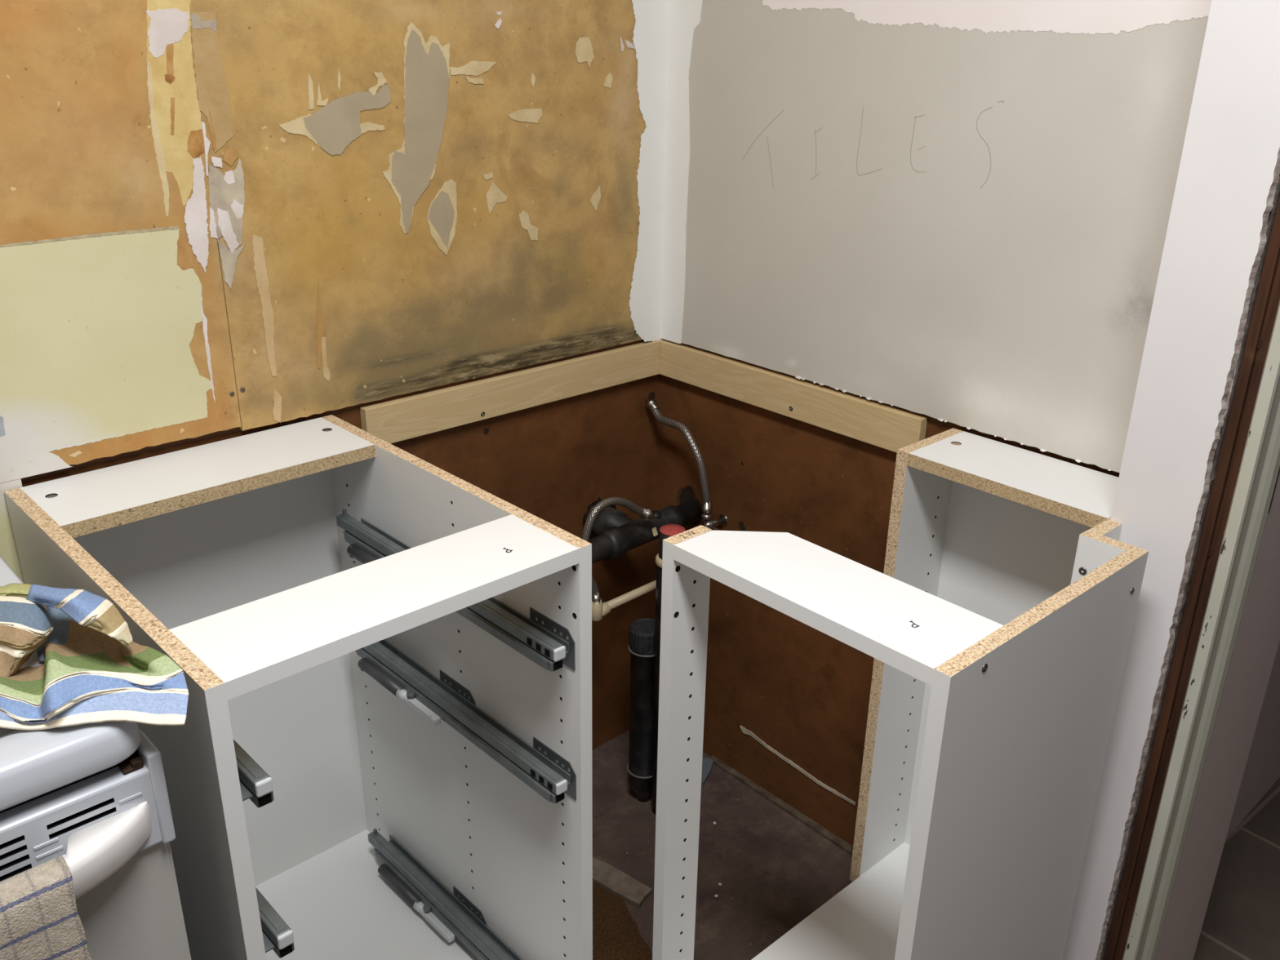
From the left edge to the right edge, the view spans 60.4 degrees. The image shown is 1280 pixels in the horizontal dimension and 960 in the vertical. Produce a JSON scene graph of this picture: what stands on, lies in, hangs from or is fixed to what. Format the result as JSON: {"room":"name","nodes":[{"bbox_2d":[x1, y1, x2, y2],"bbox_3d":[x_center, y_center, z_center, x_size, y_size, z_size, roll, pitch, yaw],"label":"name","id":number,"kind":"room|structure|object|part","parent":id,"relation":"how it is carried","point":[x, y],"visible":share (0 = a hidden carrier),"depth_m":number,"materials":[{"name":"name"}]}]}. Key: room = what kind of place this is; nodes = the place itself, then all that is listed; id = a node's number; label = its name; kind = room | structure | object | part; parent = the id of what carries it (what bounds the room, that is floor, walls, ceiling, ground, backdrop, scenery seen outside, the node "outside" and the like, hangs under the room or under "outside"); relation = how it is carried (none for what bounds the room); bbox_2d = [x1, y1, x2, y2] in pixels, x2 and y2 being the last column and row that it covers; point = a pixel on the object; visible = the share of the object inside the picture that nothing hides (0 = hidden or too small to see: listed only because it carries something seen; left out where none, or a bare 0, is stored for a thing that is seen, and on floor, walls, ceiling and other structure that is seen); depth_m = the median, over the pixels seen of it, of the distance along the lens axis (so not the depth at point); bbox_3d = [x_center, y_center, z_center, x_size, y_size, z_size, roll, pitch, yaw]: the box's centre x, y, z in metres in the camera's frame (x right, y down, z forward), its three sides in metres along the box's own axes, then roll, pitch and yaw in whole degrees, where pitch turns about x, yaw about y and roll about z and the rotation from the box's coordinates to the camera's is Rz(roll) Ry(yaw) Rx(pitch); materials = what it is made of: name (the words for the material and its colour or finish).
{"room":"kitchen under renovation","nodes":[
{"label":"kitchen under renovation","id":0,"kind":"room"},
{"bbox_2d":[0,0,668,750],"bbox_3d":[-0.904,-0.257,1.171,2.612,2.400,0.026,-19,29,-39],"label":"wall","id":1,"kind":"structure","parent":0,"point":[220,220],"depth_m":1.57,"materials":[{"name":"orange paint"}]},
{"bbox_2d":[360,339,666,444],"bbox_3d":[-0.192,-0.161,1.915,0.647,0.066,0.019,-19,29,-39],"label":"batten","id":2,"kind":"object","parent":1,"relation":"attached to","point":[394,420],"visible":0.87,"depth_m":1.87,"materials":[{"name":"brown wood"}]},
{"bbox_2d":[582,497,702,564],"bbox_3d":[-0.153,0.128,1.974,0.660,0.083,0.141,-19,29,-39],"label":"pipe","id":3,"kind":"object","parent":1,"relation":"attached to","point":[613,533],"visible":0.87,"depth_m":2.05,"materials":[{"name":"black plastic"}]},
{"bbox_2d":[653,0,1211,846],"bbox_3d":[0.374,-0.435,1.651,0.026,2.399,0.990,-18,29,-39],"label":"wall","id":4,"kind":"structure","parent":0,"point":[955,214],"depth_m":1.67,"materials":[{"name":"beige paint"}]},
{"bbox_2d":[591,579,656,622],"bbox_3d":[0.021,0.199,2.080,0.304,0.040,0.028,-19,30,-40],"label":"pipe","id":5,"kind":"object","parent":4,"relation":"attached to","point":[598,611],"visible":0.68,"depth_m":2.02,"materials":[{"name":"beige plastic"}]},
{"bbox_2d":[581,497,654,604],"bbox_3d":[-0.041,0.118,1.980,0.173,0.198,0.023,-19,29,-39],"label":"hose","id":6,"kind":"object","parent":5,"relation":"attached to","point":[646,513],"visible":0.66,"depth_m":1.94,"materials":[{"name":"metal"}]},
{"bbox_2d":[701,513,728,530],"bbox_3d":[0.147,0.082,2.074,0.068,0.040,0.057,-19,29,-39],"label":"valve","id":7,"kind":"object","parent":4,"relation":"attached to","point":[707,520],"visible":0.8,"depth_m":2.07,"materials":[{"name":"silver metal"}]},
{"bbox_2d":[644,397,712,515],"bbox_3d":[0.071,-0.046,2.091,0.030,0.183,0.189,-16,28,-35],"label":"hose","id":8,"kind":"object","parent":7,"relation":"attached to","point":[651,403],"visible":1,"depth_m":2.04,"materials":[{"name":"metal"}]},
{"bbox_3d":[0.136,0.089,2.052,0.020,0.019,0.039,-19,29,-39],"label":"lever","id":9,"kind":"part","parent":7,"relation":"part of","materials":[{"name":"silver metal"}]},
{"bbox_2d":[708,755,853,856],"bbox_3d":[0.291,0.648,2.162,0.016,0.007,0.430,-18,29,-39],"label":"baseboard","id":10,"kind":"structure","parent":4,"relation":"attached to","point":[822,831],"depth_m":2.16,"materials":[{"name":"wood"}]},
{"bbox_2d":[659,339,927,453],"bbox_3d":[0.241,-0.150,1.907,0.019,0.066,0.589,-18,29,-39],"label":"batten","id":11,"kind":"object","parent":4,"relation":"attached to","point":[876,424],"visible":0.92,"depth_m":1.87,"materials":[{"name":"brown wood"}]},
{"bbox_2d":[591,730,1279,959],"bbox_3d":[0.781,1.140,1.020,7.000,0.020,3.900,-19,29,-39],"label":"floor","id":12,"kind":"structure","parent":0,"point":[773,870],"depth_m":2.02,"materials":[{"name":"concrete"}]},
{"bbox_2d":[0,555,191,959],"bbox_3d":[-0.823,0.598,1.084,0.600,0.887,0.661,-19,29,-39],"label":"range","id":13,"kind":"object","parent":12,"relation":"on","point":[94,796],"visible":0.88,"depth_m":0.91,"materials":[{"name":"white metal"}]},
{"bbox_2d":[0,855,92,959],"bbox_3d":[-0.547,0.514,0.848,0.265,0.396,0.041,-19,29,-39],"label":"towel","id":14,"kind":"object","parent":13,"relation":"hanging from","point":[40,919],"visible":1,"depth_m":0.84,"materials":[{"name":"beige fabric"}]},
{"bbox_2d":[0,555,141,811],"bbox_3d":[-0.830,0.200,0.932,0.592,0.037,0.598,-19,29,-39],"label":"cooktop","id":15,"kind":"object","parent":13,"relation":"in","point":[34,763],"depth_m":0.88,"materials":[{"name":"white metal"}]},
{"bbox_3d":[-0.637,0.346,0.773,0.592,0.080,0.036,-19,29,-39],"label":"vent panel","id":16,"kind":"part","parent":13,"relation":"part of","materials":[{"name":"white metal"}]},
{"bbox_2d":[0,583,189,730],"bbox_3d":[-0.522,0.140,0.965,0.150,0.070,0.335,-19,29,-39],"label":"tea towel","id":17,"kind":"object","parent":13,"relation":"on","point":[92,670],"visible":1,"depth_m":0.94,"materials":[{"name":"fabric"}]},
{"bbox_3d":[-0.617,0.370,0.742,0.584,0.040,0.051,-19,29,-39],"label":"handle","id":18,"kind":"part","parent":13,"relation":"part of","materials":[{"name":"white plastic"}]},
{"bbox_3d":[-0.646,0.658,0.906,0.590,0.595,0.032,-19,29,-39],"label":"oven door","id":19,"kind":"part","parent":13,"relation":"part of","materials":[{"name":"white metal"}]},
{"bbox_3d":[-0.424,0.267,0.957,0.012,0.094,0.044,-19,29,-39],"label":"trim","id":20,"kind":"part","parent":13,"relation":"part of","materials":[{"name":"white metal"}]},
{"bbox_2d":[4,414,592,959],"bbox_3d":[-0.432,0.447,1.482,0.452,0.874,0.600,-19,30,-40],"label":"base cabinet","id":21,"kind":"object","parent":12,"relation":"on","point":[382,750],"visible":0.81,"depth_m":1.50,"materials":[{"name":"white laminate"}]},
{"bbox_3d":[-0.589,0.458,1.326,0.018,0.778,0.600,-19,30,-40],"label":"panel","id":22,"kind":"part","parent":21,"relation":"part of","materials":[{"name":"white laminate"}]},
{"bbox_3d":[-0.578,-0.011,1.469,0.415,0.018,0.155,-19,30,-40],"label":"rail","id":23,"kind":"part","parent":21,"relation":"part of","materials":[{"name":"white plastic"}]},
{"bbox_3d":[-0.626,0.322,1.655,0.423,0.741,0.003,-19,30,-40],"label":"panel","id":24,"kind":"part","parent":21,"relation":"part of","materials":[{"name":"white laminate"}]},
{"bbox_3d":[-0.436,0.755,1.607,0.415,0.018,0.595,-19,30,-40],"label":"panel","id":25,"kind":"part","parent":21,"relation":"part of","materials":[{"name":"white laminate"}]},
{"bbox_3d":[-0.264,0.120,1.161,0.415,0.018,0.126,-19,30,-40],"label":"rail","id":26,"kind":"part","parent":21,"relation":"part of","materials":[{"name":"white laminate"}]},
{"bbox_3d":[-0.273,0.349,1.602,0.018,0.778,0.600,-19,30,-40],"label":"panel","id":27,"kind":"part","parent":21,"relation":"part of","materials":[{"name":"white laminate"}]},
{"bbox_3d":[-0.257,0.307,1.552,0.002,0.051,0.085,-19,29,-39],"label":"mounting plate","id":28,"kind":"part","parent":21,"relation":"part of","materials":[{"name":"grey metal"}]},
{"bbox_3d":[-0.263,0.672,1.702,0.002,0.051,0.085,-19,29,-39],"label":"mounting plate","id":29,"kind":"part","parent":21,"relation":"part of","materials":[{"name":"grey metal"}]},
{"bbox_3d":[-0.107,0.192,1.335,0.001,0.051,0.085,-19,30,-40],"label":"mounting plate","id":30,"kind":"part","parent":21,"relation":"part of","materials":[{"name":"grey metal"}]},
{"bbox_3d":[-0.110,0.369,1.407,0.001,0.051,0.085,-19,30,-40],"label":"mounting plate","id":31,"kind":"part","parent":21,"relation":"part of","materials":[{"name":"grey metal"}]},
{"bbox_2d":[592,881,652,959],"bbox_3d":[-0.070,0.797,1.788,0.274,0.004,0.410,-19,29,-39],"label":"underlay patch","id":32,"kind":"object","parent":12,"relation":"on","point":[616,935],"visible":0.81,"depth_m":1.86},
{"bbox_2d":[592,857,652,908],"bbox_3d":[-0.068,0.713,1.986,0.202,0.010,0.047,17,28,35],"label":"strip","id":33,"kind":"object","parent":12,"relation":"on","point":[633,891],"visible":0.62,"depth_m":1.96,"materials":[{"name":"wood"}]},
{"bbox_2d":[626,617,655,801],"bbox_3d":[0.010,0.453,2.119,0.069,0.392,0.069,-19,29,-39],"label":"pipe","id":34,"kind":"object","parent":12,"relation":"on","point":[641,646],"visible":0.7,"depth_m":2.08,"materials":[{"name":"black plastic"}]},
{"bbox_3d":[0.012,0.292,2.053,0.065,0.044,0.065,-19,29,-39],"label":"screw lid","id":35,"kind":"part","parent":34,"relation":"part of","materials":[{"name":"black plastic"}]},
{"bbox_2d":[651,524,685,810],"bbox_3d":[0.052,0.360,2.033,0.058,0.592,0.058,-6,23,-16],"label":"standpipe","id":36,"kind":"object","parent":12,"relation":"on","point":[665,531],"visible":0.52,"depth_m":1.99,"materials":[{"name":"black plastic"}]},
{"bbox_2d":[701,757,713,786],"bbox_3d":[0.125,0.601,2.268,0.041,0.008,0.084,6,23,12],"label":"scrap","id":37,"kind":"object","parent":12,"relation":"on","point":[707,763],"visible":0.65,"depth_m":2.27,"materials":[{"name":"grey"}]},
{"bbox_2d":[652,427,1148,959],"bbox_3d":[0.373,0.455,1.497,0.600,0.872,0.388,-18,29,-39],"label":"base cabinet","id":38,"kind":"object","parent":12,"relation":"on","point":[997,624],"visible":0.99,"depth_m":1.31,"materials":[{"name":"white laminate"}]},
{"bbox_3d":[0.050,0.423,1.436,0.063,0.777,0.018,-18,29,-39],"label":"post","id":39,"kind":"part","parent":38,"relation":"part of","materials":[{"name":"white laminate"}]},
{"bbox_3d":[0.366,0.762,1.622,0.596,0.018,0.349,-18,29,-39],"label":"panel","id":40,"kind":"part","parent":38,"relation":"part of","materials":[{"name":"white laminate"}]},
{"bbox_3d":[0.203,0.118,1.186,0.126,0.018,0.349,-18,29,-39],"label":"rail","id":41,"kind":"part","parent":38,"relation":"part of","materials":[{"name":"white laminate"}]},
{"bbox_3d":[0.419,0.301,1.748,0.142,0.777,0.018,-18,29,-39],"label":"panel","id":42,"kind":"part","parent":38,"relation":"part of","materials":[{"name":"white laminate"}]},
{"bbox_3d":[0.567,0.332,1.678,0.003,0.740,0.295,-18,29,-39],"label":"panel","id":43,"kind":"part","parent":38,"relation":"part of","materials":[{"name":"white laminate"}]},
{"bbox_3d":[0.529,-0.004,1.498,0.142,0.018,0.293,-18,29,-39],"label":"rail","id":44,"kind":"part","parent":38,"relation":"part of","materials":[{"name":"white plastic"}]},
{"bbox_3d":[0.424,0.488,1.293,0.406,0.777,0.018,-18,29,-39],"label":"panel","id":45,"kind":"part","parent":38,"relation":"part of","materials":[{"name":"white laminate"}]},
{"bbox_3d":[0.609,0.398,1.519,0.195,0.777,0.018,-18,29,-39],"label":"panel","id":46,"kind":"part","parent":38,"relation":"part of","materials":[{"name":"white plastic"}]},
{"bbox_2d":[1062,0,1279,959],"bbox_3d":[0.687,-0.264,1.248,0.193,2.400,0.101,-19,29,-39],"label":"wall","id":47,"kind":"structure","parent":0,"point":[1227,193],"depth_m":1.23,"materials":[{"name":"white paint"}]},
{"bbox_2d":[1226,640,1279,838],"bbox_3d":[2.708,-0.294,1.401,2.980,2.400,2.620,-19,29,-39],"label":"wall","id":48,"kind":"structure","parent":0,"point":[1262,769],"depth_m":2.10,"materials":[{"name":"paint"}]},
{"bbox_3d":[1.579,0.124,0.338,0.150,2.400,2.480,-19,29,-39],"label":"wall","id":49,"kind":"structure","parent":0,"visible":0},
{"bbox_2d":[1103,196,1279,959],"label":"door frame","id":50,"kind":"structure","parent":49,"relation":"in","point":[1239,637],"depth_m":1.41,"materials":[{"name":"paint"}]}
]}

